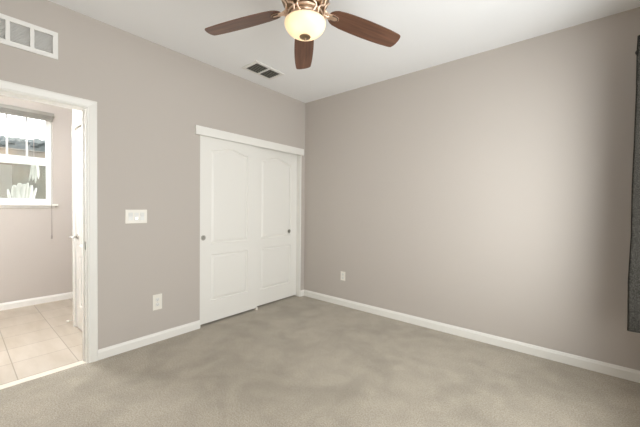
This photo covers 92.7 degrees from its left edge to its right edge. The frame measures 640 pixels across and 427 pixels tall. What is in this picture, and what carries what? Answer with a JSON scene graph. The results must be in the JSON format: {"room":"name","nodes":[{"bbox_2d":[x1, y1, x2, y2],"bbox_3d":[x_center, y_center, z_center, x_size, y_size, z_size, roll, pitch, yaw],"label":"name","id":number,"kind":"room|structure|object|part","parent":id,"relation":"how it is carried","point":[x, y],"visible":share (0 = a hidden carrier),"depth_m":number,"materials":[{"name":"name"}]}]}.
{"room":"empty bedroom","nodes":[
{"label":"empty bedroom","id":0,"kind":"room"},
{"bbox_2d":[0,95,72,302],"bbox_3d":[-3.998,-0.216,3.470,0.120,2.740,2.400,1,1,40],"label":"wall","id":1,"kind":"structure","parent":0,"point":[33,264],"depth_m":3.93,"materials":[{"name":"beige paint"}]},
{"bbox_2d":[0,104,53,238],"bbox_3d":[-3.723,-0.479,3.634,0.059,1.615,0.858,1,1,40],"label":"window blind","id":2,"kind":"object","parent":1,"relation":"attached to","point":[4,109],"visible":1,"depth_m":3.78,"materials":[{"name":"grey plastic"}]},
{"bbox_3d":[-3.725,-1.189,3.622,0.044,0.015,0.837,1,1,40],"label":"rail","id":3,"kind":"part","parent":2,"relation":"part of","materials":[{"name":"grey plastic"}]},
{"bbox_3d":[-3.720,-1.264,3.624,0.048,0.045,0.858,1,1,40],"label":"head rail","id":4,"kind":"part","parent":2,"relation":"part of","materials":[{"name":"grey plastic"}]},
{"bbox_3d":[-3.451,-0.484,3.925,0.010,1.530,0.006,1,1,40],"label":"pull cord","id":5,"kind":"part","parent":2,"relation":"part of","materials":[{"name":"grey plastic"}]},
{"bbox_2d":[0,114,57,207],"bbox_3d":[-3.765,-0.677,3.672,0.133,1.222,0.925,1,1,40],"label":"window","id":6,"kind":"structure","parent":1,"relation":"attached to","point":[5,158],"depth_m":3.85,"materials":[{"name":"white plastic"}]},
{"bbox_2d":[6,114,27,155],"bbox_3d":[-3.799,-0.965,3.704,0.010,0.523,0.368,1,1,40],"label":"grille","id":7,"kind":"object","parent":6,"relation":"attached to","point":[6,114],"depth_m":3.71,"materials":[{"name":"white plastic"}]},
{"bbox_3d":[-3.786,-0.427,3.698,0.020,0.573,0.781,1,1,40],"label":"sash","id":8,"kind":"part","parent":6,"relation":"part of","materials":[{"name":"white plastic"}]},
{"bbox_3d":[-3.757,-0.108,3.671,0.098,0.025,0.925,1,1,40],"label":"sill","id":9,"kind":"part","parent":6,"relation":"part of","materials":[{"name":"white paint"}]},
{"bbox_3d":[-3.799,-0.953,3.704,0.022,0.628,0.781,1,1,40],"label":"sash","id":10,"kind":"part","parent":6,"relation":"part of","materials":[{"name":"white plastic"}]},
{"bbox_2d":[0,292,72,310],"bbox_3d":[-3.976,1.116,3.432,0.014,0.085,2.350,1,1,40],"label":"baseboard","id":11,"kind":"structure","parent":1,"relation":"attached to","point":[51,298],"depth_m":3.87,"materials":[{"name":"white paint"}]},
{"bbox_2d":[72,109,81,326],"bbox_3d":[-2.197,-0.190,2.933,0.975,2.740,0.090,1,1,40],"label":"wall","id":12,"kind":"structure","parent":0,"point":[76,115],"depth_m":3.14,"materials":[{"name":"white paint"}]},
{"bbox_2d":[69,126,81,330],"bbox_3d":[-2.251,0.160,2.901,0.712,2.018,0.108,1,1,40],"label":"door","id":13,"kind":"structure","parent":12,"relation":"in","point":[78,236],"depth_m":3.07,"materials":[{"name":"white paint"}]},
{"bbox_2d":[72,117,81,326],"bbox_3d":[-2.245,0.132,2.908,0.841,2.098,0.015,1,1,40],"label":"door frame","id":14,"kind":"structure","parent":12,"relation":"attached to","point":[77,123],"depth_m":3.14,"materials":[{"name":"white paint"}]},
{"bbox_2d":[0,0,304,349],"bbox_3d":[-1.437,-0.183,2.990,0.120,2.740,3.660,1,1,40],"label":"wall","id":15,"kind":"structure","parent":0,"point":[150,97],"depth_m":2.73,"materials":[{"name":"beige paint"}]},
{"bbox_2d":[0,13,57,59],"bbox_3d":[-2.114,-1.233,2.070,0.038,0.195,0.515,1,1,40],"label":"air vent","id":16,"kind":"object","parent":15,"relation":"in","point":[14,32],"visible":1,"depth_m":2.14,"materials":[{"name":"white metal"}]},
{"bbox_2d":[0,80,97,362],"bbox_3d":[-2.125,0.151,2.160,0.138,2.087,0.887,1,1,40],"label":"door frame","id":17,"kind":"structure","parent":15,"relation":"attached to","point":[92,230],"depth_m":2.43,"materials":[{"name":"white paint"}]},
{"bbox_2d":[125,210,146,223],"bbox_3d":[-1.612,0.026,2.683,0.011,0.121,0.173,1,1,40],"label":"light switch","id":18,"kind":"object","parent":15,"relation":"attached to","point":[131,216],"visible":1,"depth_m":2.68,"materials":[{"name":"white plastic"}]},
{"bbox_2d":[98,320,199,359],"bbox_3d":[-1.523,1.148,2.820,0.014,0.083,0.881,1,1,40],"label":"baseboard","id":19,"kind":"structure","parent":15,"relation":"attached to","point":[129,345],"depth_m":2.76,"materials":[{"name":"white paint"}]},
{"bbox_2d":[153,293,161,310],"bbox_3d":[-1.508,0.821,2.834,0.008,0.144,0.082,1,1,40],"label":"wall outlet","id":20,"kind":"object","parent":15,"relation":"attached to","point":[157,299],"visible":1,"depth_m":2.83,"materials":[{"name":"white plastic"}]},
{"bbox_2d":[195,125,303,155],"bbox_3d":[-0.745,-0.854,3.693,0.026,0.090,1.598,1,1,40],"label":"fascia","id":21,"kind":"object","parent":15,"relation":"attached to","point":[199,130],"visible":1,"depth_m":3.52,"materials":[{"name":"white paint"}]},
{"bbox_2d":[295,155,301,296],"bbox_3d":[-0.321,0.159,4.337,0.124,2.030,0.019,1,1,40],"label":"door frame","id":22,"kind":"structure","parent":15,"relation":"attached to","point":[299,157],"depth_m":4.31,"materials":[{"name":"white paint"}]},
{"bbox_3d":[-0.788,-0.844,3.743,0.088,0.008,1.507,1,1,40],"label":"door track","id":23,"kind":"object","parent":15,"relation":"attached to","visible":0},
{"bbox_2d":[200,135,257,324],"bbox_3d":[-1.020,0.162,3.459,0.037,1.998,0.754,1,1,40],"label":"door","id":24,"kind":"structure","parent":23,"relation":"hanging from","point":[228,169],"depth_m":3.42,"materials":[{"name":"white paint"}]},
{"bbox_2d":[257,147,296,305],"bbox_3d":[-0.587,0.157,4.051,0.037,2.000,0.754,1,1,40],"label":"door","id":25,"kind":"structure","parent":23,"relation":"hanging from","point":[277,170],"depth_m":4.04,"materials":[{"name":"white paint"}]},
{"bbox_2d":[0,295,639,426],"bbox_3d":[-1.185,1.250,2.377,5.656,0.100,4.300,1,1,40],"label":"floor","id":26,"kind":"structure","parent":0,"point":[291,361],"depth_m":2.24,"materials":[{"name":"beige carpet"}]},
{"bbox_2d":[0,360,85,389],"bbox_3d":[-2.132,1.219,2.174,0.068,0.052,0.757,1,1,40],"label":"threshold","id":27,"kind":"object","parent":26,"relation":"on","point":[13,383],"visible":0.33,"depth_m":2.25,"materials":[{"name":"stone"}]},
{"bbox_2d":[48,0,639,102],"bbox_3d":[-0.078,-1.570,1.845,3.620,0.100,3.900,1,1,40],"label":"ceiling","id":28,"kind":"structure","parent":0,"point":[432,33],"depth_m":2.56,"materials":[{"name":"white paint"}]},
{"bbox_2d":[241,61,284,79],"bbox_3d":[-0.614,-1.546,3.316,0.245,0.010,0.395,1,1,40],"label":"ceiling vent","id":29,"kind":"object","parent":28,"relation":"in","point":[258,68],"visible":1,"depth_m":3.31,"materials":[{"name":"white metal"}]},
{"bbox_2d":[205,0,399,68],"bbox_3d":[-0.091,-1.288,1.823,1.283,0.464,1.276,1,1,40],"label":"ceiling fan","id":30,"kind":"object","parent":28,"relation":"hanging from","point":[305,22],"visible":1,"depth_m":1.93,"materials":[{"name":"brown wood"}]},
{"bbox_3d":[-0.493,-1.224,1.964,0.519,0.006,0.146,-6,11,14],"label":"blade","id":31,"kind":"part","parent":30,"relation":"part of","materials":[{"name":"brown wood"}]},
{"bbox_3d":[-0.120,-1.226,2.278,0.146,0.006,0.519,-11,-4,-5],"label":"blade","id":32,"kind":"part","parent":30,"relation":"part of","materials":[{"name":"brown wood"}]},
{"bbox_3d":[-0.091,-1.123,1.866,0.251,0.086,0.251,1,1,40],"label":"lamp shade","id":33,"kind":"part","parent":30,"relation":"part of","materials":[{"name":"beige glass"}]},
{"bbox_3d":[0.294,-1.217,2.020,0.519,0.006,0.146,7,-13,-22],"label":"blade","id":34,"kind":"part","parent":30,"relation":"part of","materials":[{"name":"brown wood"}]},
{"bbox_2d":[304,7,639,370],"bbox_3d":[1.117,-0.164,3.322,3.620,2.740,0.120,1,1,40],"label":"wall","id":35,"kind":"structure","parent":0,"point":[488,192],"depth_m":2.83,"materials":[{"name":"beige paint"}]},
{"bbox_2d":[341,271,344,280],"bbox_3d":[0.295,0.805,3.933,0.074,0.116,0.008,1,1,40],"label":"wall outlet","id":36,"kind":"object","parent":35,"relation":"attached to","point":[342,272],"visible":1,"depth_m":3.93,"materials":[{"name":"white plastic"}]},
{"bbox_2d":[304,290,639,382],"bbox_3d":[1.062,1.163,3.294,3.356,0.086,0.014,1,1,40],"label":"baseboard","id":37,"kind":"structure","parent":35,"relation":"attached to","point":[622,372],"depth_m":2.80,"materials":[{"name":"white paint"}]},
{"bbox_3d":[1.252,-0.118,0.750,0.120,2.740,3.660,1,1,40],"label":"wall","id":38,"kind":"structure","parent":0,"visible":0},
{"bbox_3d":[1.360,-1.122,1.028,0.108,0.080,2.968,1,1,40],"label":"curtain rod","id":39,"kind":"object","parent":38,"relation":"attached to","visible":0},
{"bbox_2d":[627,35,639,332],"bbox_3d":[2.130,-0.183,1.977,0.310,1.866,0.127,0,1,-35],"label":"curtain","id":40,"kind":"object","parent":39,"relation":"hanging from","point":[633,301],"visible":1,"depth_m":1.92,"materials":[{"name":"grey fabric"}]},
{"label":"outside","id":41,"kind":"structure","parent":0,"visible":0},
{"bbox_3d":[-14.601,1.293,12.447,27.604,0.200,34.000,1,1,40],"label":"ground","id":42,"kind":"structure","parent":41,"visible":0},
{"bbox_2d":[7,183,36,198],"bbox_3d":[-4.118,0.504,4.229,0.300,1.870,0.302,1,1,40],"label":"potted plant","id":43,"kind":"object","parent":42,"relation":"on","point":[23,191],"visible":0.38,"depth_m":4.22,"materials":[{"name":"white plant"}]},
{"bbox_2d":[0,135,44,151],"bbox_3d":[-6.353,-0.210,7.477,0.505,3.163,9.216,1,1,40],"label":"hedge","id":44,"kind":"object","parent":42,"relation":"on","point":[15,142],"visible":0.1,"depth_m":6.86,"materials":[{"name":"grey plant"}]},
{"bbox_2d":[0,147,45,198],"bbox_3d":[-5.907,0.004,7.145,0.260,2.732,15.000,1,1,40],"label":"fence","id":45,"kind":"object","parent":42,"relation":"on","point":[11,174],"visible":0.02,"depth_m":6.45,"materials":[{"name":"beige wood"}]},
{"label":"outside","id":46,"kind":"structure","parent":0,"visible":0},
{"bbox_3d":[-4.232,-2.114,3.777,0.704,0.120,3.200,1,1,40],"label":"eave","id":47,"kind":"object","parent":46,"visible":0},
{"bbox_2d":[28,119,39,182],"bbox_3d":[-4.010,-1.293,4.276,0.050,1.735,0.117,1,1,40],"label":"hanging plant","id":48,"kind":"object","parent":47,"relation":"hanging from","point":[34,171],"visible":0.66,"depth_m":4.29,"materials":[{"name":"white plant"}]}
]}

